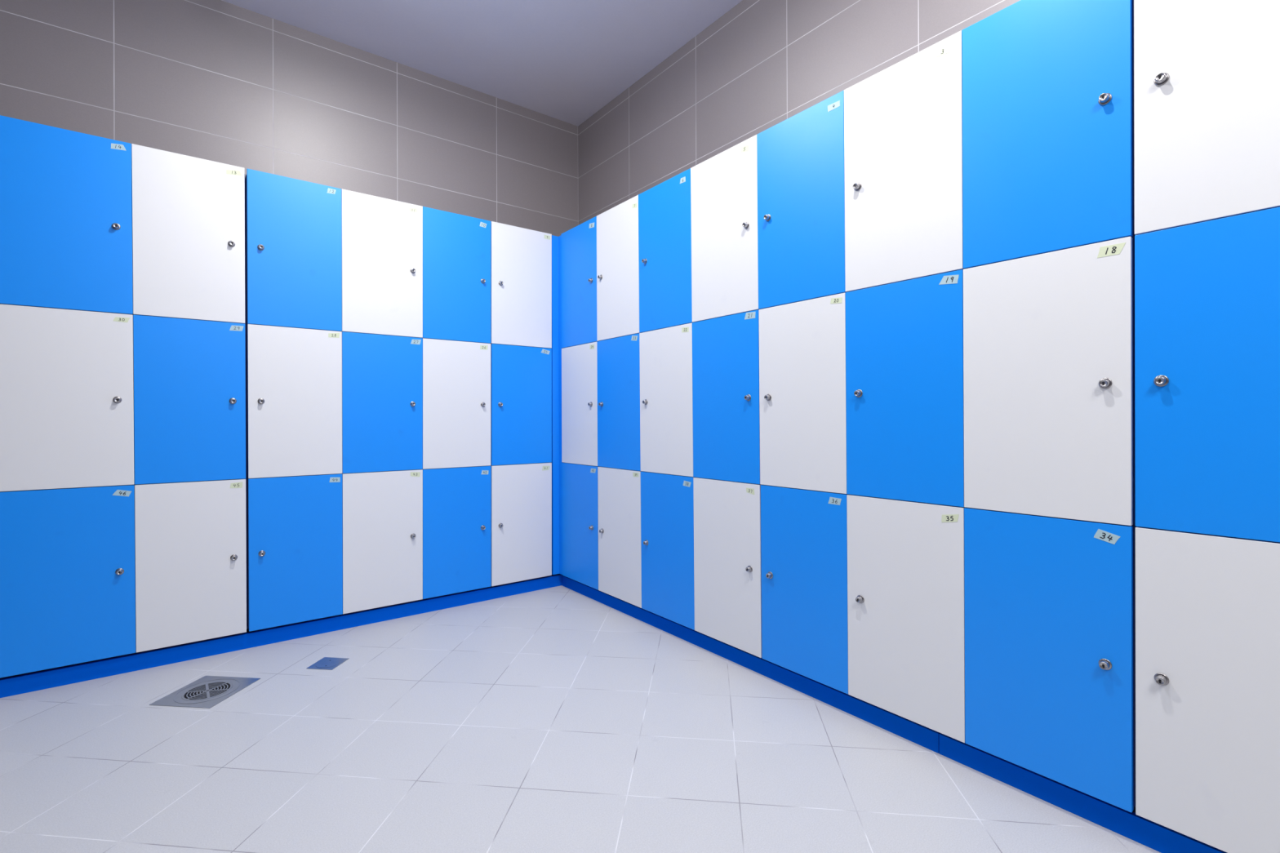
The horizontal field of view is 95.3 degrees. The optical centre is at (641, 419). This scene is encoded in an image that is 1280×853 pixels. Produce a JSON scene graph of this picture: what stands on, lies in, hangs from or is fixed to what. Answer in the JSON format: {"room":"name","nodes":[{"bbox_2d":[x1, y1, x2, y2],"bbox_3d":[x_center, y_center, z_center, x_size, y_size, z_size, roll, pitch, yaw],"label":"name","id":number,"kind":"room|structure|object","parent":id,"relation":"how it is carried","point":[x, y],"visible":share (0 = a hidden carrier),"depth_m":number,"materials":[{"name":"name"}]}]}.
{"room":"changing room","nodes":[
{"label":"changing room","id":0,"kind":"room"},
{"bbox_2d":[222,0,742,126],"bbox_3d":[-0.160,-2.100,1.071,3.388,0.120,5.268,0,0,-38],"label":"ceiling","id":1,"kind":"structure","parent":0,"point":[565,60],"depth_m":3.10,"materials":[{"name":"paint"}]},
{"bbox_2d":[0,573,1160,852],"bbox_3d":[-0.149,1.075,1.071,3.388,0.120,5.268,0,0,-38],"label":"floor","id":2,"kind":"structure","parent":0,"point":[558,719],"depth_m":1.75,"materials":[{"name":"tile"}]},
{"bbox_2d":[149,675,260,708],"bbox_3d":[-1.627,1.018,2.188,0.237,0.003,0.237,0,0,6],"label":"floor drain","id":3,"kind":"object","parent":2,"relation":"on","point":[207,691],"visible":1,"depth_m":2.18,"materials":[{"name":"metal"}]},
{"bbox_2d":[0,573,562,697],"bbox_3d":[-1.573,0.987,2.749,2.756,0.066,0.018,0,0,-38],"label":"board","id":4,"kind":"object","parent":2,"relation":"on","point":[37,681],"visible":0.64,"depth_m":2.59,"materials":[{"name":"blue laminate"}]},
{"bbox_2d":[0,484,136,678],"bbox_3d":[-2.296,0.603,2.372,0.382,0.677,0.379,0,0,-38],"label":"locker","id":5,"kind":"object","parent":4,"relation":"on","point":[68,555],"visible":0.98,"depth_m":2.23,"materials":[{"name":"blue"}]},
{"bbox_2d":[0,303,134,491],"bbox_3d":[-2.300,-0.080,2.371,0.379,0.686,0.379,0,0,-38],"label":"locker","id":6,"kind":"object","parent":5,"relation":"on","point":[67,375],"visible":0.99,"depth_m":2.23,"materials":[{"name":"white"}]},
{"bbox_2d":[0,115,133,315],"bbox_3d":[-2.303,-0.767,2.370,0.376,0.688,0.379,0,0,-38],"label":"locker","id":7,"kind":"object","parent":6,"relation":"on","point":[66,195],"visible":1,"depth_m":2.23,"materials":[{"name":"blue"}]},
{"bbox_2d":[134,478,247,653],"bbox_3d":[-1.997,0.602,2.602,0.376,0.677,0.379,0,0,-38],"label":"locker","id":8,"kind":"object","parent":4,"relation":"on","point":[191,566],"visible":1,"depth_m":2.46,"materials":[{"name":"white"}]},
{"bbox_2d":[133,315,246,484],"bbox_3d":[-2.001,-0.081,2.601,0.378,0.686,0.379,0,0,-38],"label":"locker","id":9,"kind":"object","parent":8,"relation":"on","point":[190,385],"visible":1,"depth_m":2.46,"materials":[{"name":"blue"}]},
{"bbox_2d":[131,143,245,324],"bbox_3d":[-2.004,-0.768,2.599,0.380,0.688,0.379,0,0,-38],"label":"locker","id":10,"kind":"object","parent":9,"relation":"on","point":[188,212],"visible":1,"depth_m":2.46,"materials":[{"name":"white"}]},
{"bbox_2d":[246,473,342,631],"bbox_3d":[-1.696,0.601,2.833,0.379,0.677,0.379,0,0,-38],"label":"locker","id":11,"kind":"object","parent":4,"relation":"on","point":[295,523],"visible":0.99,"depth_m":2.69,"materials":[{"name":"blue"}]},
{"bbox_2d":[245,324,342,478],"bbox_3d":[-1.698,-0.082,2.833,0.380,0.686,0.379,0,0,-38],"label":"locker","id":12,"kind":"object","parent":11,"relation":"on","point":[294,375],"visible":1,"depth_m":2.69,"materials":[{"name":"white"}]},
{"bbox_2d":[244,168,342,331],"bbox_3d":[-1.701,-0.769,2.833,0.381,0.688,0.379,0,0,-38],"label":"locker","id":13,"kind":"object","parent":12,"relation":"on","point":[294,250],"visible":1,"depth_m":2.69,"materials":[{"name":"blue"}]},
{"bbox_2d":[341,469,422,613],"bbox_3d":[-1.394,0.600,3.064,0.378,0.677,0.379,0,0,-38],"label":"locker","id":14,"kind":"object","parent":4,"relation":"on","point":[382,512],"visible":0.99,"depth_m":2.92,"materials":[{"name":"white"}]},
{"bbox_2d":[342,331,422,473],"bbox_3d":[-1.396,-0.083,3.065,0.380,0.686,0.379,0,0,-38],"label":"locker","id":15,"kind":"object","parent":14,"relation":"on","point":[382,375],"visible":1,"depth_m":2.92,"materials":[{"name":"blue"}]},
{"bbox_2d":[341,189,422,337],"bbox_3d":[-1.397,-0.770,3.066,0.382,0.688,0.379,0,0,-38],"label":"locker","id":16,"kind":"object","parent":15,"relation":"on","point":[382,238],"visible":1,"depth_m":2.92,"materials":[{"name":"white"}]},
{"bbox_2d":[422,465,491,599],"bbox_3d":[-1.096,0.599,3.294,0.377,0.677,0.379,0,0,-38],"label":"locker","id":17,"kind":"object","parent":4,"relation":"on","point":[457,501],"visible":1,"depth_m":3.15,"materials":[{"name":"blue"}]},
{"bbox_2d":[422,337,490,469],"bbox_3d":[-1.096,-0.084,3.295,0.377,0.686,0.379,0,0,-38],"label":"locker","id":18,"kind":"object","parent":17,"relation":"on","point":[456,375],"visible":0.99,"depth_m":3.15,"materials":[{"name":"white"}]},
{"bbox_2d":[422,206,490,343],"bbox_3d":[-1.097,-0.771,3.297,0.377,0.688,0.379,0,0,-38],"label":"locker","id":19,"kind":"object","parent":18,"relation":"on","point":[456,247],"visible":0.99,"depth_m":3.15,"materials":[{"name":"blue"}]},
{"bbox_2d":[489,462,551,586],"bbox_3d":[-0.794,0.598,3.526,0.383,0.677,0.379,0,0,-38],"label":"locker","id":20,"kind":"object","parent":4,"relation":"on","point":[522,493],"visible":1,"depth_m":3.38,"materials":[{"name":"white"}]},
{"bbox_2d":[490,343,551,465],"bbox_3d":[-0.794,-0.085,3.527,0.383,0.686,0.379,0,0,-38],"label":"locker","id":21,"kind":"object","parent":20,"relation":"on","point":[521,376],"visible":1,"depth_m":3.38,"materials":[{"name":"blue"}]},
{"bbox_2d":[490,221,551,348],"bbox_3d":[-0.794,-0.772,3.529,0.383,0.688,0.379,0,0,-38],"label":"locker","id":22,"kind":"object","parent":21,"relation":"on","point":[521,258],"visible":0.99,"depth_m":3.38,"materials":[{"name":"white"}]},
{"bbox_2d":[551,235,559,574],"bbox_3d":[-0.522,-0.088,3.533,0.044,2.048,0.016,0,0,-38],"label":"strip","id":23,"kind":"object","parent":22,"relation":"attached to","point":[555,385],"visible":1,"depth_m":3.52,"materials":[{"name":"blue laminate"}]},
{"bbox_2d":[306,657,348,670],"bbox_3d":[-1.307,1.017,2.433,0.113,0.003,0.113,0,0,7],"label":"tile","id":24,"kind":"object","parent":2,"relation":"on","point":[326,663],"depth_m":2.43,"materials":[{"name":"tile"}]},
{"bbox_2d":[561,575,939,753],"bbox_3d":[0.213,0.984,2.674,0.015,0.060,2.277,0,0,-38],"label":"board","id":25,"kind":"object","parent":2,"relation":"on","point":[926,737],"visible":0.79,"depth_m":2.24,"materials":[{"name":"blue laminate"}]},
{"bbox_2d":[561,462,599,590],"bbox_3d":[-0.220,0.596,3.457,0.379,0.677,0.390,0,0,-38],"label":"locker","id":26,"kind":"object","parent":25,"relation":"on","point":[580,491],"visible":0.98,"depth_m":3.34,"materials":[{"name":"blue"}]},
{"bbox_2d":[561,342,597,466],"bbox_3d":[-0.223,-0.087,3.457,0.379,0.686,0.390,0,0,-38],"label":"locker","id":27,"kind":"object","parent":26,"relation":"on","point":[579,362],"visible":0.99,"depth_m":3.34,"materials":[{"name":"white"}]},
{"bbox_2d":[560,216,596,348],"bbox_3d":[-0.225,-0.774,3.457,0.379,0.688,0.389,0,0,-38],"label":"locker","id":28,"kind":"object","parent":27,"relation":"on","point":[578,243],"visible":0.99,"depth_m":3.34,"materials":[{"name":"blue"}]},
{"bbox_2d":[558,235,563,574],"bbox_3d":[-0.481,-0.089,3.530,0.016,2.048,0.038,0,0,-38],"label":"strip","id":29,"kind":"object","parent":28,"relation":"attached to","point":[560,348],"visible":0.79,"depth_m":3.53,"materials":[{"name":"blue laminate"}]},
{"bbox_2d":[597,466,643,608],"bbox_3d":[0.018,0.595,3.146,0.379,0.677,0.390,0,0,-38],"label":"locker","id":30,"kind":"object","parent":25,"relation":"on","point":[620,553],"visible":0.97,"depth_m":3.02,"materials":[{"name":"white"}]},
{"bbox_2d":[596,333,640,471],"bbox_3d":[0.014,-0.087,3.149,0.379,0.686,0.386,0,0,-38],"label":"locker","id":31,"kind":"object","parent":30,"relation":"on","point":[619,357],"visible":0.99,"depth_m":3.03,"materials":[{"name":"blue"}]},
{"bbox_2d":[596,195,639,341],"bbox_3d":[0.009,-0.775,3.152,0.379,0.688,0.382,0,0,-38],"label":"locker","id":32,"kind":"object","parent":31,"relation":"on","point":[617,228],"visible":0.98,"depth_m":3.04,"materials":[{"name":"white"}]},
{"bbox_2d":[640,471,694,630],"bbox_3d":[0.253,0.594,2.841,0.379,0.677,0.388,0,0,-38],"label":"locker","id":33,"kind":"object","parent":25,"relation":"on","point":[667,500],"visible":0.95,"depth_m":2.72,"materials":[{"name":"blue"}]},
{"bbox_2d":[639,323,693,476],"bbox_3d":[0.247,-0.088,2.845,0.379,0.686,0.389,0,0,-38],"label":"locker","id":34,"kind":"object","parent":33,"relation":"on","point":[666,399],"visible":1,"depth_m":2.73,"materials":[{"name":"white"}]},
{"bbox_2d":[638,168,692,333],"bbox_3d":[0.242,-0.776,2.849,0.379,0.688,0.389,0,0,-38],"label":"locker","id":35,"kind":"object","parent":34,"relation":"on","point":[664,209],"visible":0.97,"depth_m":2.73,"materials":[{"name":"blue"}]},
{"bbox_2d":[693,477,762,657],"bbox_3d":[0.486,0.594,2.537,0.379,0.677,0.386,0,0,-38],"label":"locker","id":36,"kind":"object","parent":25,"relation":"on","point":[727,553],"visible":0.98,"depth_m":2.42,"materials":[{"name":"white"}]},
{"bbox_2d":[692,310,759,484],"bbox_3d":[0.481,-0.089,2.541,0.379,0.686,0.386,0,0,-38],"label":"locker","id":37,"kind":"object","parent":36,"relation":"on","point":[726,349],"visible":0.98,"depth_m":2.42,"materials":[{"name":"blue"}]},
{"bbox_2d":[690,134,758,322],"bbox_3d":[0.476,-0.777,2.544,0.379,0.688,0.388,0,0,-38],"label":"locker","id":38,"kind":"object","parent":37,"relation":"on","point":[724,185],"visible":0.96,"depth_m":2.42,"materials":[{"name":"white"}]},
{"bbox_2d":[760,484,848,694],"bbox_3d":[0.720,0.593,2.233,0.379,0.677,0.383,0,0,-38],"label":"locker","id":39,"kind":"object","parent":25,"relation":"on","point":[804,532],"visible":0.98,"depth_m":2.11,"materials":[{"name":"blue"}]},
{"bbox_2d":[758,293,846,493],"bbox_3d":[0.715,-0.090,2.236,0.379,0.686,0.384,0,0,-38],"label":"locker","id":40,"kind":"object","parent":39,"relation":"on","point":[802,399],"visible":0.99,"depth_m":2.11,"materials":[{"name":"white"}]},
{"bbox_2d":[756,90,845,309],"bbox_3d":[0.710,-0.777,2.239,0.379,0.688,0.387,0,0,-38],"label":"locker","id":41,"kind":"object","parent":40,"relation":"on","point":[801,175],"visible":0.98,"depth_m":2.11,"materials":[{"name":"blue"}]},
{"bbox_2d":[846,494,965,742],"bbox_3d":[0.951,0.592,1.932,0.379,0.677,0.379,0,0,-38],"label":"locker","id":42,"kind":"object","parent":25,"relation":"on","point":[906,583],"visible":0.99,"depth_m":1.81,"materials":[{"name":"white"}]},
{"bbox_2d":[845,269,964,506],"bbox_3d":[0.947,-0.090,1.934,0.379,0.686,0.381,0,0,-38],"label":"locker","id":43,"kind":"object","parent":42,"relation":"on","point":[904,339],"visible":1,"depth_m":1.81,"materials":[{"name":"blue"}]},
{"bbox_2d":[844,30,964,292],"bbox_3d":[0.944,-0.778,1.935,0.379,0.688,0.384,0,0,-38],"label":"locker","id":44,"kind":"object","parent":43,"relation":"on","point":[903,122],"visible":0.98,"depth_m":1.81,"materials":[{"name":"white"}]},
{"bbox_2d":[938,733,1226,852],"bbox_3d":[1.167,0.981,1.431,0.015,0.060,0.854,0,0,-38],"label":"board","id":45,"kind":"object","parent":2,"relation":"on","point":[1158,837],"visible":0.8,"depth_m":1.49,"materials":[{"name":"blue laminate"}]},
{"bbox_2d":[964,507,1136,813],"bbox_3d":[1.182,0.591,1.631,0.379,0.677,0.379,0,0,-38],"label":"locker","id":46,"kind":"object","parent":45,"relation":"on","point":[1050,602],"visible":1,"depth_m":1.50,"materials":[{"name":"blue"}]},
{"bbox_2d":[963,236,1135,525],"bbox_3d":[1.180,-0.091,1.631,0.379,0.686,0.381,0,0,-38],"label":"locker","id":47,"kind":"object","parent":46,"relation":"on","point":[1049,338],"visible":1,"depth_m":1.50,"materials":[{"name":"white"}]},
{"bbox_2d":[961,0,1134,268],"bbox_3d":[1.177,-0.779,1.631,0.379,0.688,0.382,0,0,-38],"label":"locker","id":48,"kind":"object","parent":47,"relation":"on","point":[1048,85],"visible":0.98,"depth_m":1.51,"materials":[{"name":"blue"}]},
{"bbox_2d":[1135,526,1279,852],"bbox_3d":[1.415,0.591,1.328,0.379,0.677,0.380,0,0,-38],"label":"locker","id":49,"kind":"object","parent":45,"relation":"on","point":[1207,606],"visible":0.99,"depth_m":1.27,"materials":[{"name":"white"}]},
{"bbox_2d":[1134,207,1279,542],"bbox_3d":[1.413,-0.092,1.328,0.379,0.686,0.379,0,0,-38],"label":"locker","id":50,"kind":"object","parent":49,"relation":"on","point":[1207,293],"visible":1,"depth_m":1.27,"materials":[{"name":"blue"}]},
{"bbox_2d":[1133,0,1279,235],"bbox_3d":[1.411,-0.780,1.328,0.379,0.688,0.378,0,0,-38],"label":"locker","id":51,"kind":"object","parent":50,"relation":"on","point":[1206,73],"visible":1,"depth_m":1.28,"materials":[{"name":"white"}]},
{"bbox_2d":[577,0,1019,225],"bbox_3d":[1.149,-0.517,2.072,0.100,3.055,5.068,0,0,-38],"label":"wall","id":52,"kind":"structure","parent":0,"point":[762,64],"depth_m":2.84,"materials":[{"name":"tile"}]}
]}

